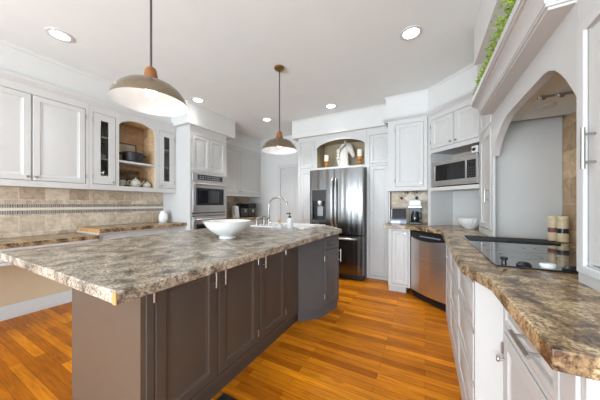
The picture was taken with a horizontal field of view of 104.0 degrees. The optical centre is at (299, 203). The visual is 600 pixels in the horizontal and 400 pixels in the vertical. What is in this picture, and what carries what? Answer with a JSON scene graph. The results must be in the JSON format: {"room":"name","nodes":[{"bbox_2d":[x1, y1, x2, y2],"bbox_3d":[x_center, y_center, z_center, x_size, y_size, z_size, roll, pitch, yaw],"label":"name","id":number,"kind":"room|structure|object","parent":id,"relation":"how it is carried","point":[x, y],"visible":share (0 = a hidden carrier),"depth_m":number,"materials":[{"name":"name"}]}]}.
{"room":"kitchen","nodes":[
{"label":"kitchen","id":0,"kind":"room"},
{"bbox_2d":[0,187,249,306],"bbox_3d":[-3.139,-0.170,2.381,0.120,2.740,8.250,0,0,28],"label":"wall","id":1,"kind":"structure","parent":0,"point":[23,211],"depth_m":2.75,"materials":[{"name":"tile"}]},
{"bbox_2d":[0,290,71,320],"bbox_3d":[-3.897,1.130,0.853,0.020,0.140,4.640,0,0,28],"label":"baseboard","id":2,"kind":"structure","parent":1,"relation":"attached to","point":[30,306],"depth_m":2.61,"materials":[{"name":"white paint"}]},
{"bbox_2d":[0,77,88,189],"bbox_3d":[-2.842,-0.680,2.438,0.370,1.010,0.910,0,0,28],"label":"upper cabinet","id":3,"kind":"object","parent":1,"relation":"attached to","point":[44,135],"visible":1,"depth_m":2.44,"materials":[{"name":"white paint"}]},
{"bbox_2d":[0,68,176,128],"bbox_3d":[-2.632,-1.218,2.460,0.040,0.067,2.865,0,0,28],"label":"trim","id":4,"kind":"structure","parent":3,"relation":"attached to","point":[5,74],"depth_m":2.65,"materials":[{"name":"white paint"}]},
{"bbox_2d":[84,104,175,192],"bbox_3d":[-2.372,-0.680,3.325,0.375,1.010,1.093,0,0,28],"label":"display cabinet","id":5,"kind":"object","parent":1,"relation":"attached to","point":[107,128],"visible":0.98,"depth_m":3.31,"materials":[{"name":"white paint"}]},
{"bbox_2d":[101,136,107,142],"bbox_3d":[-2.577,-0.830,2.989,0.300,0.018,0.264,0,0,28],"label":"shelf","id":6,"kind":"object","parent":5,"relation":"attached to","point":[103,139],"depth_m":2.98,"materials":[{"name":"white paint"}]},
{"bbox_2d":[101,158,107,162],"bbox_3d":[-2.577,-0.560,2.989,0.300,0.018,0.264,0,0,28],"label":"shelf","id":7,"kind":"object","parent":5,"relation":"attached to","point":[103,160],"depth_m":2.97,"materials":[{"name":"white paint"}]},
{"bbox_2d":[119,180,127,185],"bbox_3d":[-2.394,-0.276,3.149,0.100,0.085,0.114,0,0,-9],"label":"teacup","id":8,"kind":"object","parent":5,"relation":"in","point":[121,182],"visible":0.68,"depth_m":3.12,"materials":[{"name":"white ceramic"}]},
{"bbox_2d":[119,142,136,159],"bbox_3d":[-2.503,-0.722,3.331,0.058,0.299,0.340,0,0,28],"label":"picture frame","id":9,"kind":"object","parent":5,"relation":"on","point":[122,146],"visible":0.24,"depth_m":3.36,"materials":[{"name":"wood"}]},
{"bbox_2d":[119,169,141,186],"bbox_3d":[-2.473,-0.362,3.360,0.052,0.260,0.360,0,0,28],"label":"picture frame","id":10,"kind":"object","parent":5,"relation":"on","point":[124,174],"visible":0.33,"depth_m":3.38,"materials":[{"name":"brown wood"}]},
{"bbox_2d":[119,151,145,162],"bbox_3d":[-2.347,-0.642,3.293,0.286,0.138,0.268,0,0,-20],"label":"pot","id":11,"kind":"object","parent":5,"relation":"on","point":[130,156],"visible":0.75,"depth_m":3.20,"materials":[{"name":"black metal"}]},
{"bbox_2d":[128,177,144,186],"bbox_3d":[-2.318,-0.306,3.312,0.132,0.145,0.196,0,0,-3],"label":"teapot","id":12,"kind":"object","parent":5,"relation":"in","point":[135,182],"visible":0.91,"depth_m":3.26,"materials":[{"name":"white ceramic"}]},
{"bbox_2d":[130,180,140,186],"bbox_3d":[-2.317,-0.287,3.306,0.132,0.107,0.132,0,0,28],"label":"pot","id":13,"kind":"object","parent":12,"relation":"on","point":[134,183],"depth_m":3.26,"materials":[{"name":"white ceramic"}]},
{"bbox_2d":[119,160,154,167],"bbox_3d":[-2.385,-0.560,3.325,0.329,0.025,0.464,0,0,28],"label":"shelf","id":14,"kind":"object","parent":5,"relation":"attached to","point":[122,164],"depth_m":3.34,"materials":[{"name":"white paint"}]},
{"bbox_2d":[143,182,150,187],"bbox_3d":[-2.236,-0.282,3.427,0.100,0.097,0.100,0,0,28],"label":"sugar bowl","id":15,"kind":"object","parent":5,"relation":"on","point":[148,185],"visible":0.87,"depth_m":3.39,"materials":[{"name":"white ceramic"}]},
{"bbox_2d":[227,143,260,196],"bbox_3d":[-1.421,-0.693,5.104,0.370,1.055,1.420,0,0,28],"label":"upper cabinet","id":16,"kind":"object","parent":1,"relation":"attached to","point":[243,165],"visible":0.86,"depth_m":5.13,"materials":[{"name":"white paint"}]},
{"bbox_2d":[0,275,461,399],"bbox_3d":[-0.459,1.250,0.840,6.400,0.100,8.450,0,0,28],"label":"floor","id":17,"kind":"structure","parent":0,"point":[378,342],"depth_m":1.84,"materials":[{"name":"brown wood"}]},
{"bbox_2d":[0,239,97,265],"bbox_3d":[-3.086,0.796,1.679,0.600,0.807,2.460,0,0,28],"label":"apron","id":18,"kind":"object","parent":17,"relation":"on","point":[2,263],"visible":0.19,"depth_m":2.20,"materials":[{"name":"white paint"}]},
{"bbox_2d":[0,232,98,248],"bbox_3d":[-3.105,0.371,1.694,0.603,0.042,2.468,0,0,28],"label":"countertop","id":19,"kind":"structure","parent":18,"relation":"on","point":[24,241],"depth_m":2.38,"materials":[{"name":"beige stone"}]},
{"bbox_2d":[77,226,184,240],"bbox_3d":[-2.268,0.765,3.271,0.600,0.869,1.090,0,0,28],"label":"base cabinet","id":20,"kind":"object","parent":17,"relation":"on","point":[121,234],"visible":0.11,"depth_m":2.99,"materials":[{"name":"white paint"}]},
{"bbox_2d":[77,222,186,232],"bbox_3d":[-2.266,0.308,3.267,0.603,0.044,1.096,0,0,28],"label":"countertop","id":21,"kind":"structure","parent":20,"relation":"on","point":[146,225],"depth_m":3.00,"materials":[{"name":"brown stone"}]},
{"bbox_2d":[158,211,167,221],"bbox_3d":[-2.143,0.196,3.675,0.132,0.180,0.132,0,0,28],"label":"ceramic canister","id":22,"kind":"object","parent":21,"relation":"on","point":[163,216],"visible":0.95,"depth_m":3.63,"materials":[{"name":"white ceramic"}]},
{"bbox_2d":[163,124,226,229],"bbox_3d":[-1.789,-0.010,4.064,0.719,2.420,0.750,0,0,28],"label":"tall cabinet","id":23,"kind":"object","parent":17,"relation":"on","point":[198,150],"visible":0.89,"depth_m":3.72,"materials":[{"name":"white paint"}]},
{"bbox_2d":[192,172,225,229],"bbox_3d":[-1.732,0.168,4.034,0.689,1.315,0.684,0,0,28],"label":"wall oven","id":24,"kind":"object","parent":23,"relation":"in","point":[208,191],"visible":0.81,"depth_m":3.83,"materials":[{"name":"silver metal"}]},
{"bbox_2d":[72,234,340,399],"bbox_3d":[-0.411,0.765,2.191,1.114,0.869,2.280,0,0,28],"label":"kitchen island","id":25,"kind":"object","parent":17,"relation":"on","point":[189,340],"visible":0.7,"depth_m":1.37,"materials":[{"name":"brown wood"}]},
{"bbox_2d":[0,223,341,305],"bbox_3d":[-0.602,0.308,2.207,1.462,0.044,2.552,0,0,28],"label":"island countertop","id":26,"kind":"structure","parent":25,"relation":"on","point":[117,271],"depth_m":1.25,"materials":[{"name":"beige stone"}]},
{"bbox_2d":[202,219,251,238],"bbox_3d":[-0.613,0.214,1.987,0.400,0.143,0.400,0,0,28],"label":"serving bowl","id":27,"kind":"object","parent":26,"relation":"on","point":[224,228],"visible":1,"depth_m":1.88,"materials":[{"name":"white ceramic"}]},
{"bbox_2d":[255,197,287,224],"bbox_3d":[-0.371,0.087,3.100,0.433,0.366,0.206,0,0,-3],"label":"faucet","id":28,"kind":"object","parent":26,"relation":"on","point":[286,202],"visible":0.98,"depth_m":3.10,"materials":[{"name":"silver metal"}]},
{"bbox_2d":[272,227,296,229],"bbox_3d":[-0.175,0.278,2.648,0.270,0.016,0.120,0,0,4],"label":"soap tray","id":29,"kind":"object","parent":26,"relation":"on","point":[273,228],"visible":1,"depth_m":2.59,"materials":[{"name":"white ceramic"}]},
{"bbox_2d":[277,219,282,227],"bbox_3d":[-0.230,0.223,2.652,0.072,0.107,0.072,0,0,28],"label":"dish brush","id":30,"kind":"object","parent":29,"relation":"on","point":[279,225],"visible":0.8,"depth_m":2.63,"materials":[{"name":"white plastic"}]},
{"bbox_2d":[286,213,292,227],"bbox_3d":[-0.117,0.186,2.644,0.074,0.180,0.070,0,0,8],"label":"soap dispenser","id":31,"kind":"object","parent":29,"relation":"on","point":[289,219],"visible":0.84,"depth_m":2.62,"materials":[{"name":"white plastic"}]},
{"bbox_2d":[287,218,292,227],"bbox_3d":[-0.115,0.214,2.644,0.070,0.124,0.070,0,0,8],"label":"bottle","id":32,"kind":"object","parent":31,"relation":"attached to","point":[289,220],"depth_m":2.62,"materials":[{"name":"white plastic"}]},
{"bbox_2d":[250,222,324,228],"bbox_3d":[-0.153,0.365,3.051,0.829,0.190,0.530,0,0,28],"label":"sink","id":33,"kind":"object","parent":26,"relation":"in","point":[273,224],"visible":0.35,"depth_m":3.09,"materials":[{"name":"white ceramic"}]},
{"bbox_2d":[216,393,235,399],"bbox_3d":[-0.501,1.196,1.310,0.130,0.006,0.320,0,0,28],"label":"floor vent","id":34,"kind":"object","parent":17,"relation":"in","point":[223,396],"visible":1,"depth_m":1.45,"materials":[{"name":"black plastic"}]},
{"bbox_2d":[250,218,267,223],"bbox_3d":[-1.311,0.765,5.045,0.620,0.869,1.420,0,0,28],"label":"base cabinet","id":35,"kind":"object","parent":17,"relation":"on","point":[253,220],"visible":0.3,"depth_m":5.21,"materials":[{"name":"white paint"}]},
{"bbox_2d":[227,216,266,219],"bbox_3d":[-1.311,0.308,5.045,0.620,0.044,1.426,0,0,28],"label":"countertop","id":36,"kind":"structure","parent":35,"relation":"on","point":[245,218],"depth_m":4.97,"materials":[{"name":"brown stone"}]},
{"bbox_2d":[231,206,238,217],"bbox_3d":[-1.371,0.163,5.006,0.164,0.245,0.196,0,0,-36],"label":"electric kettle","id":37,"kind":"object","parent":36,"relation":"on","point":[235,209],"visible":0.97,"depth_m":4.96,"materials":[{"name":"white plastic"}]},
{"bbox_2d":[236,203,255,216],"bbox_3d":[-1.203,0.136,5.293,0.380,0.300,0.365,0,0,-34],"label":"air fryer","id":38,"kind":"object","parent":36,"relation":"on","point":[245,209],"visible":0.96,"depth_m":5.18,"materials":[{"name":"black plastic"}]},
{"bbox_2d":[241,208,247,215],"bbox_3d":[-1.202,0.180,5.138,0.098,0.170,0.142,0,0,28],"label":"basket","id":39,"kind":"object","parent":38,"relation":"on","point":[244,211],"depth_m":5.12,"materials":[{"name":"black metal"}]},
{"bbox_2d":[249,208,255,215],"bbox_3d":[-1.053,0.180,5.238,0.098,0.170,0.142,0,0,28],"label":"basket","id":40,"kind":"object","parent":38,"relation":"on","point":[252,211],"depth_m":5.22,"materials":[{"name":"black metal"}]},
{"bbox_2d":[298,137,315,223],"bbox_3d":[0.282,-0.010,4.621,0.360,2.420,0.720,0,0,28],"label":"pantry cabinet","id":41,"kind":"object","parent":17,"relation":"on","point":[306,147],"visible":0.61,"depth_m":4.34,"materials":[{"name":"white paint"}]},
{"bbox_2d":[310,167,366,280],"bbox_3d":[0.755,0.312,4.159,0.894,1.774,0.989,0,0,28],"label":"refrigerator","id":42,"kind":"object","parent":17,"relation":"on","point":[338,197],"visible":0.83,"depth_m":3.71,"materials":[{"name":"silver metal"}]},
{"bbox_2d":[316,129,366,169],"bbox_3d":[0.774,-0.910,4.198,0.903,0.620,0.402,0,0,28],"label":"upper cabinet","id":43,"kind":"object","parent":42,"relation":"on","point":[325,144],"visible":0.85,"depth_m":4.23,"materials":[{"name":"white paint"}]},
{"bbox_2d":[324,155,328,167],"bbox_3d":[0.478,-0.766,4.244,0.104,0.243,0.104,0,0,28],"label":"candle holder","id":44,"kind":"object","parent":43,"relation":"on","point":[326,157],"visible":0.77,"depth_m":4.21,"materials":[{"name":"white wax"}]},
{"bbox_2d":[324,155,328,160],"bbox_3d":[0.478,-0.823,4.244,0.079,0.115,0.079,0,0,-9],"label":"pillar candle","id":45,"kind":"object","parent":44,"relation":"on","point":[326,157],"depth_m":4.21,"materials":[{"name":"white wax"}]},
{"bbox_2d":[316,164,366,169],"bbox_3d":[0.767,-0.630,4.197,0.855,0.030,0.392,0,0,28],"label":"shelf","id":46,"kind":"object","parent":43,"relation":"attached to","point":[365,165],"depth_m":4.01,"materials":[{"name":"white paint"}]},
{"bbox_2d":[336,140,354,165],"bbox_3d":[0.805,-0.880,4.138,0.343,0.467,0.158,0,0,28],"label":"bust","id":47,"kind":"object","parent":43,"relation":"on","point":[342,159],"visible":0.98,"depth_m":4.10,"materials":[{"name":"white ceramic"}]},
{"bbox_2d":[357,149,362,164],"bbox_3d":[1.012,-0.786,3.960,0.104,0.283,0.104,0,0,28],"label":"candle holder","id":48,"kind":"object","parent":43,"relation":"on","point":[359,151],"visible":0.89,"depth_m":3.92,"materials":[{"name":"white wax"}]},
{"bbox_2d":[357,149,361,155],"bbox_3d":[1.012,-0.864,3.960,0.080,0.128,0.080,0,0,28],"label":"pillar candle","id":49,"kind":"object","parent":48,"relation":"on","point":[359,152],"depth_m":3.92,"materials":[{"name":"white wax"}]},
{"bbox_2d":[367,126,390,280],"bbox_3d":[1.399,-0.010,4.025,0.358,2.420,0.720,0,0,28],"label":"pantry cabinet","id":50,"kind":"object","parent":17,"relation":"on","point":[378,195],"visible":0.83,"depth_m":3.74,"materials":[{"name":"white paint"}]},
{"bbox_2d":[388,228,411,292],"bbox_3d":[1.451,0.765,3.380,0.272,0.869,0.570,0,0,28],"label":"base cabinet","id":51,"kind":"object","parent":17,"relation":"on","point":[399,240],"visible":0.92,"depth_m":3.16,"materials":[{"name":"white paint"}]},
{"bbox_2d":[411,230,445,311],"bbox_3d":[1.669,0.767,2.851,0.358,0.866,0.532,0,0,-17],"label":"dishwasher","id":52,"kind":"object","parent":17,"relation":"on","point":[428,250],"visible":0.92,"depth_m":2.76,"materials":[{"name":"silver metal"}]},
{"bbox_2d":[446,244,502,399],"bbox_3d":[1.432,0.765,1.627,0.604,0.869,1.762,0,0,28],"label":"base cabinet","id":53,"kind":"object","parent":17,"relation":"on","point":[474,314],"visible":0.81,"depth_m":1.07,"materials":[{"name":"white paint"}]},
{"bbox_2d":[383,222,599,380],"bbox_3d":[1.285,0.308,1.923,1.479,0.044,3.312,0,0,28],"label":"countertop","id":54,"kind":"structure","parent":53,"relation":"on","point":[559,314],"depth_m":0.68,"materials":[{"name":"brown stone"}]},
{"bbox_2d":[390,209,406,223],"bbox_3d":[1.435,0.177,3.426,0.220,0.216,0.154,0,0,22],"label":"tablet","id":55,"kind":"object","parent":54,"relation":"on","point":[398,215],"visible":0.98,"depth_m":3.43,"materials":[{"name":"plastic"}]},
{"bbox_2d":[409,200,421,224],"bbox_3d":[1.653,0.113,3.362,0.165,0.345,0.200,0,0,28],"label":"coffee maker","id":56,"kind":"object","parent":54,"relation":"on","point":[415,215],"visible":0.99,"depth_m":3.29,"materials":[{"name":"black plastic"}]},
{"bbox_2d":[428,97,478,226],"bbox_3d":[1.996,-0.467,2.855,0.430,1.506,0.715,0,0,-17],"label":"cabinet","id":57,"kind":"object","parent":54,"relation":"on","point":[453,131],"visible":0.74,"depth_m":2.98,"materials":[{"name":"white paint"}]},
{"bbox_2d":[430,184,478,191],"bbox_3d":[2.004,-0.191,2.847,0.389,0.042,0.645,0,0,-17],"label":"shelf","id":58,"kind":"object","parent":57,"relation":"attached to","point":[474,187],"depth_m":2.86,"materials":[{"name":"white paint"}]},
{"bbox_2d":[432,154,478,186],"bbox_3d":[1.976,-0.375,2.827,0.344,0.324,0.587,0,0,-17],"label":"microwave","id":59,"kind":"object","parent":57,"relation":"on","point":[464,170],"visible":0.8,"depth_m":2.74,"materials":[{"name":"silver metal"}]},
{"bbox_2d":[472,145,478,153],"bbox_3d":[1.993,-0.587,2.569,0.192,0.100,0.101,0,0,-17],"label":"security camera","id":60,"kind":"object","parent":59,"relation":"on","point":[475,149],"visible":0.58,"depth_m":2.55,"materials":[{"name":"white plastic"}]},
{"bbox_2d":[453,151,478,158],"bbox_3d":[2.197,-0.428,2.905,0.015,0.484,0.645,0,0,-17],"label":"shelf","id":61,"kind":"object","parent":57,"relation":"attached to","point":[467,153],"depth_m":3.07,"materials":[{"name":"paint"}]},
{"bbox_2d":[456,218,478,228],"bbox_3d":[1.991,0.227,2.751,0.264,0.118,0.264,0,0,28],"label":"bowl","id":62,"kind":"object","parent":54,"relation":"on","point":[468,223],"visible":0.89,"depth_m":2.68,"materials":[{"name":"white ceramic"}]},
{"bbox_2d":[462,235,578,273],"bbox_3d":[1.393,0.264,1.429,0.545,0.043,1.088,0,0,28],"label":"cooktop","id":63,"kind":"object","parent":54,"relation":"in","point":[522,253],"visible":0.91,"depth_m":1.34,"materials":[{"name":"black glass"}]},
{"bbox_2d":[465,235,560,244],"bbox_3d":[1.593,0.273,1.803,0.515,0.009,0.210,0,0,28],"label":"grille","id":64,"kind":"object","parent":63,"relation":"attached to","point":[467,237],"depth_m":1.78,"materials":[{"name":"black metal"}]},
{"bbox_2d":[539,262,556,268],"bbox_3d":[1.080,0.269,1.022,0.056,0.018,0.040,0,0,28],"label":"spoon rest","id":65,"kind":"object","parent":63,"relation":"on","point":[541,264],"visible":1,"depth_m":1.01,"materials":[{"name":"white ceramic"}]},
{"bbox_2d":[479,114,562,239],"bbox_3d":[1.927,-0.457,2.110,0.494,1.486,0.553,0,0,28],"label":"cabinet","id":66,"kind":"object","parent":54,"relation":"on","point":[520,187],"visible":0.72,"depth_m":1.96,"materials":[{"name":"white paint"}]},
{"bbox_2d":[548,215,556,241],"bbox_3d":[1.942,0.187,1.798,0.061,0.197,0.061,0,0,28],"label":"pepper mill","id":67,"kind":"object","parent":54,"relation":"on","point":[552,219],"visible":0.85,"depth_m":1.78,"materials":[{"name":"beige wood"}]},
{"bbox_2d":[557,216,568,242],"bbox_3d":[1.940,0.187,1.731,0.061,0.197,0.061,0,0,28],"label":"pepper mill","id":68,"kind":"object","parent":54,"relation":"on","point":[562,221],"visible":1,"depth_m":1.71,"materials":[{"name":"beige wood"}]},
{"bbox_2d":[577,0,599,291],"bbox_3d":[1.076,-0.457,0.500,0.507,1.486,0.600,0,0,28],"label":"cabinet","id":69,"kind":"object","parent":54,"relation":"on","point":[588,31],"visible":1,"depth_m":0.81,"materials":[{"name":"white paint"}]},
{"bbox_2d":[496,306,599,399],"bbox_3d":[0.941,0.765,0.573,0.639,0.869,0.555,0,0,28],"label":"base cabinet","id":70,"kind":"object","parent":17,"relation":"on","point":[526,375],"visible":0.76,"depth_m":0.69,"materials":[{"name":"white paint"}]},
{"bbox_2d":[0,0,480,139],"bbox_3d":[-0.459,-1.590,0.840,6.400,0.100,8.450,0,0,28],"label":"ceiling","id":71,"kind":"structure","parent":0,"point":[347,54],"depth_m":2.26,"materials":[{"name":"paint"}]},
{"bbox_2d":[45,27,73,42],"bbox_3d":[-2.187,-1.536,2.137,0.188,0.008,0.188,0,0,28],"label":"recessed light","id":72,"kind":"object","parent":71,"relation":"in","point":[58,34],"visible":1,"depth_m":2.13,"materials":[{"name":"white paint"}]},
{"bbox_2d":[0,43,259,152],"bbox_3d":[-3.005,-1.363,2.197,0.330,0.355,8.050,0,0,28],"label":"soffit","id":73,"kind":"structure","parent":71,"relation":"attached to","point":[13,60],"depth_m":2.57,"materials":[{"name":"white paint"}]},
{"bbox_2d":[0,39,260,140],"bbox_3d":[-2.649,-1.526,2.063,0.422,0.028,7.950,0,0,28],"label":"trim","id":74,"kind":"structure","parent":73,"relation":"attached to","point":[1,40],"depth_m":2.67,"materials":[{"name":"white paint"}]},
{"bbox_2d":[108,0,187,115],"bbox_3d":[-0.893,-1.069,1.405,0.400,0.939,0.400,0,0,28],"label":"pendant lamp","id":75,"kind":"object","parent":71,"relation":"hanging from","point":[146,93],"visible":1,"depth_m":1.41,"materials":[{"name":"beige metal"}]},
{"bbox_2d":[191,97,204,102],"bbox_3d":[-1.510,-1.536,3.473,0.188,0.008,0.188,0,0,28],"label":"recessed light","id":76,"kind":"object","parent":71,"relation":"in","point":[194,99],"visible":1,"depth_m":3.47,"materials":[{"name":"white paint"}]},
{"bbox_2d":[171,103,234,139],"bbox_3d":[-1.619,-1.379,4.030,0.410,0.319,0.990,0,0,28],"label":"soffit","id":77,"kind":"structure","parent":71,"relation":"attached to","point":[196,116],"depth_m":3.78,"materials":[{"name":"white paint"}]},
{"bbox_2d":[262,118,271,121],"bbox_3d":[-0.602,-1.536,4.273,0.188,0.008,0.188,0,0,28],"label":"recessed light","id":78,"kind":"object","parent":71,"relation":"in","point":[263,119],"visible":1,"depth_m":4.27,"materials":[{"name":"white paint"}]},
{"bbox_2d":[262,65,296,154],"bbox_3d":[-0.232,-1.069,2.646,0.400,0.939,0.400,0,0,28],"label":"pendant lamp","id":79,"kind":"object","parent":71,"relation":"hanging from","point":[279,145],"visible":1,"depth_m":2.63,"materials":[{"name":"gold metal"}]},
{"bbox_2d":[325,103,336,108],"bbox_3d":[0.487,-1.536,3.685,0.188,0.008,0.188,0,0,28],"label":"recessed light","id":80,"kind":"object","parent":71,"relation":"in","point":[329,106],"visible":1,"depth_m":3.69,"materials":[{"name":"white paint"}]},
{"bbox_2d":[292,63,483,141],"bbox_3d":[0.680,-1.380,2.584,3.170,0.320,3.960,0,0,28],"label":"soffit","id":81,"kind":"structure","parent":71,"relation":"attached to","point":[465,81],"depth_m":3.40,"materials":[{"name":"white paint"}]},
{"bbox_2d":[291,62,474,122],"bbox_3d":[1.043,-1.526,3.411,0.798,0.028,3.000,0,0,-36],"label":"trim","id":82,"kind":"structure","parent":81,"relation":"attached to","point":[471,64],"depth_m":3.33,"materials":[{"name":"white paint"}]},
{"bbox_2d":[383,63,485,127],"bbox_3d":[1.566,-1.204,2.874,0.452,0.067,1.766,0,0,-16],"label":"trim","id":83,"kind":"structure","parent":81,"relation":"attached to","point":[468,94],"depth_m":3.01,"materials":[{"name":"white paint"}]},
{"bbox_2d":[400,25,422,40],"bbox_3d":[1.000,-1.536,2.112,0.188,0.008,0.188,0,0,28],"label":"recessed light","id":84,"kind":"object","parent":71,"relation":"in","point":[409,33],"visible":1,"depth_m":2.10,"materials":[{"name":"white paint"}]},
{"bbox_2d":[474,0,515,64],"bbox_3d":[1.124,-1.369,1.169,0.135,0.339,1.880,0,0,28],"label":"soffit","id":85,"kind":"structure","parent":71,"relation":"attached to","point":[488,9],"depth_m":1.70,"materials":[{"name":"white paint"}]},
{"bbox_2d":[250,135,297,222],"bbox_3d":[-0.417,-0.170,5.435,1.850,2.740,0.100,0,0,28],"label":"wall","id":86,"kind":"structure","parent":0,"point":[269,162],"depth_m":5.53,"materials":[{"name":"white paint"}]},
{"bbox_2d":[278,164,297,222],"bbox_3d":[-0.080,0.155,5.186,0.980,2.090,0.021,0,0,28],"label":"door","id":87,"kind":"structure","parent":86,"relation":"in","point":[287,176],"depth_m":5.28,"materials":[{"name":"white paint"}]},
{"bbox_3d":[1.975,-0.170,1.537,0.100,2.740,3.370,0,0,28],"label":"wall","id":88,"kind":"structure","parent":0,"visible":0},
{"bbox_2d":[471,0,578,155],"bbox_3d":[1.446,-0.792,1.314,0.615,0.815,1.305,0,0,28],"label":"mantel","id":89,"kind":"object","parent":88,"relation":"attached to","point":[530,72],"visible":0.96,"depth_m":1.24,"materials":[{"name":"white paint"}]},
{"bbox_2d":[473,0,516,92],"bbox_3d":[1.168,-1.045,1.305,0.175,0.346,1.438,0,0,28],"label":"greenery garland","id":90,"kind":"object","parent":89,"relation":"on","point":[511,3],"visible":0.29,"depth_m":1.34,"materials":[{"name":"green plant"}]},
{"bbox_2d":[533,102,557,109],"bbox_3d":[1.665,-0.665,1.594,0.116,0.014,0.116,0,0,28],"label":"puck light","id":91,"kind":"object","parent":89,"relation":"attached to","point":[542,105],"depth_m":1.58,"materials":[{"name":"white paint"}]},
{"bbox_2d":[537,91,573,99],"bbox_3d":[1.556,-0.653,1.409,0.180,0.038,0.043,0,0,28],"label":"track light","id":92,"kind":"object","parent":89,"relation":"attached to","point":[542,96],"depth_m":1.42,"materials":[{"name":"silver metal"}]},
{"bbox_2d":[563,111,576,243],"bbox_3d":[1.757,-0.191,1.250,0.012,0.954,1.339,0,0,28],"label":"tile","id":93,"kind":"structure","parent":88,"relation":"attached to","point":[569,122],"depth_m":1.75,"materials":[{"name":"tile"}]},
{"bbox_3d":[2.169,-0.170,3.399,1.570,2.740,0.100,0,0,28],"label":"wall","id":94,"kind":"structure","parent":0,"visible":0},
{"bbox_2d":[391,191,427,222],"bbox_3d":[1.744,0.043,3.559,0.670,0.486,0.017,0,0,28],"label":"wall","id":95,"kind":"structure","parent":94,"relation":"attached to","point":[399,200],"depth_m":3.60,"materials":[{"name":"tile"}]},
{"bbox_2d":[388,117,427,193],"bbox_3d":[1.569,-0.685,3.416,0.505,1.070,0.405,0,0,28],"label":"upper cabinet","id":96,"kind":"object","parent":95,"relation":"attached to","point":[407,139],"visible":0.98,"depth_m":3.26,"materials":[{"name":"white paint"}]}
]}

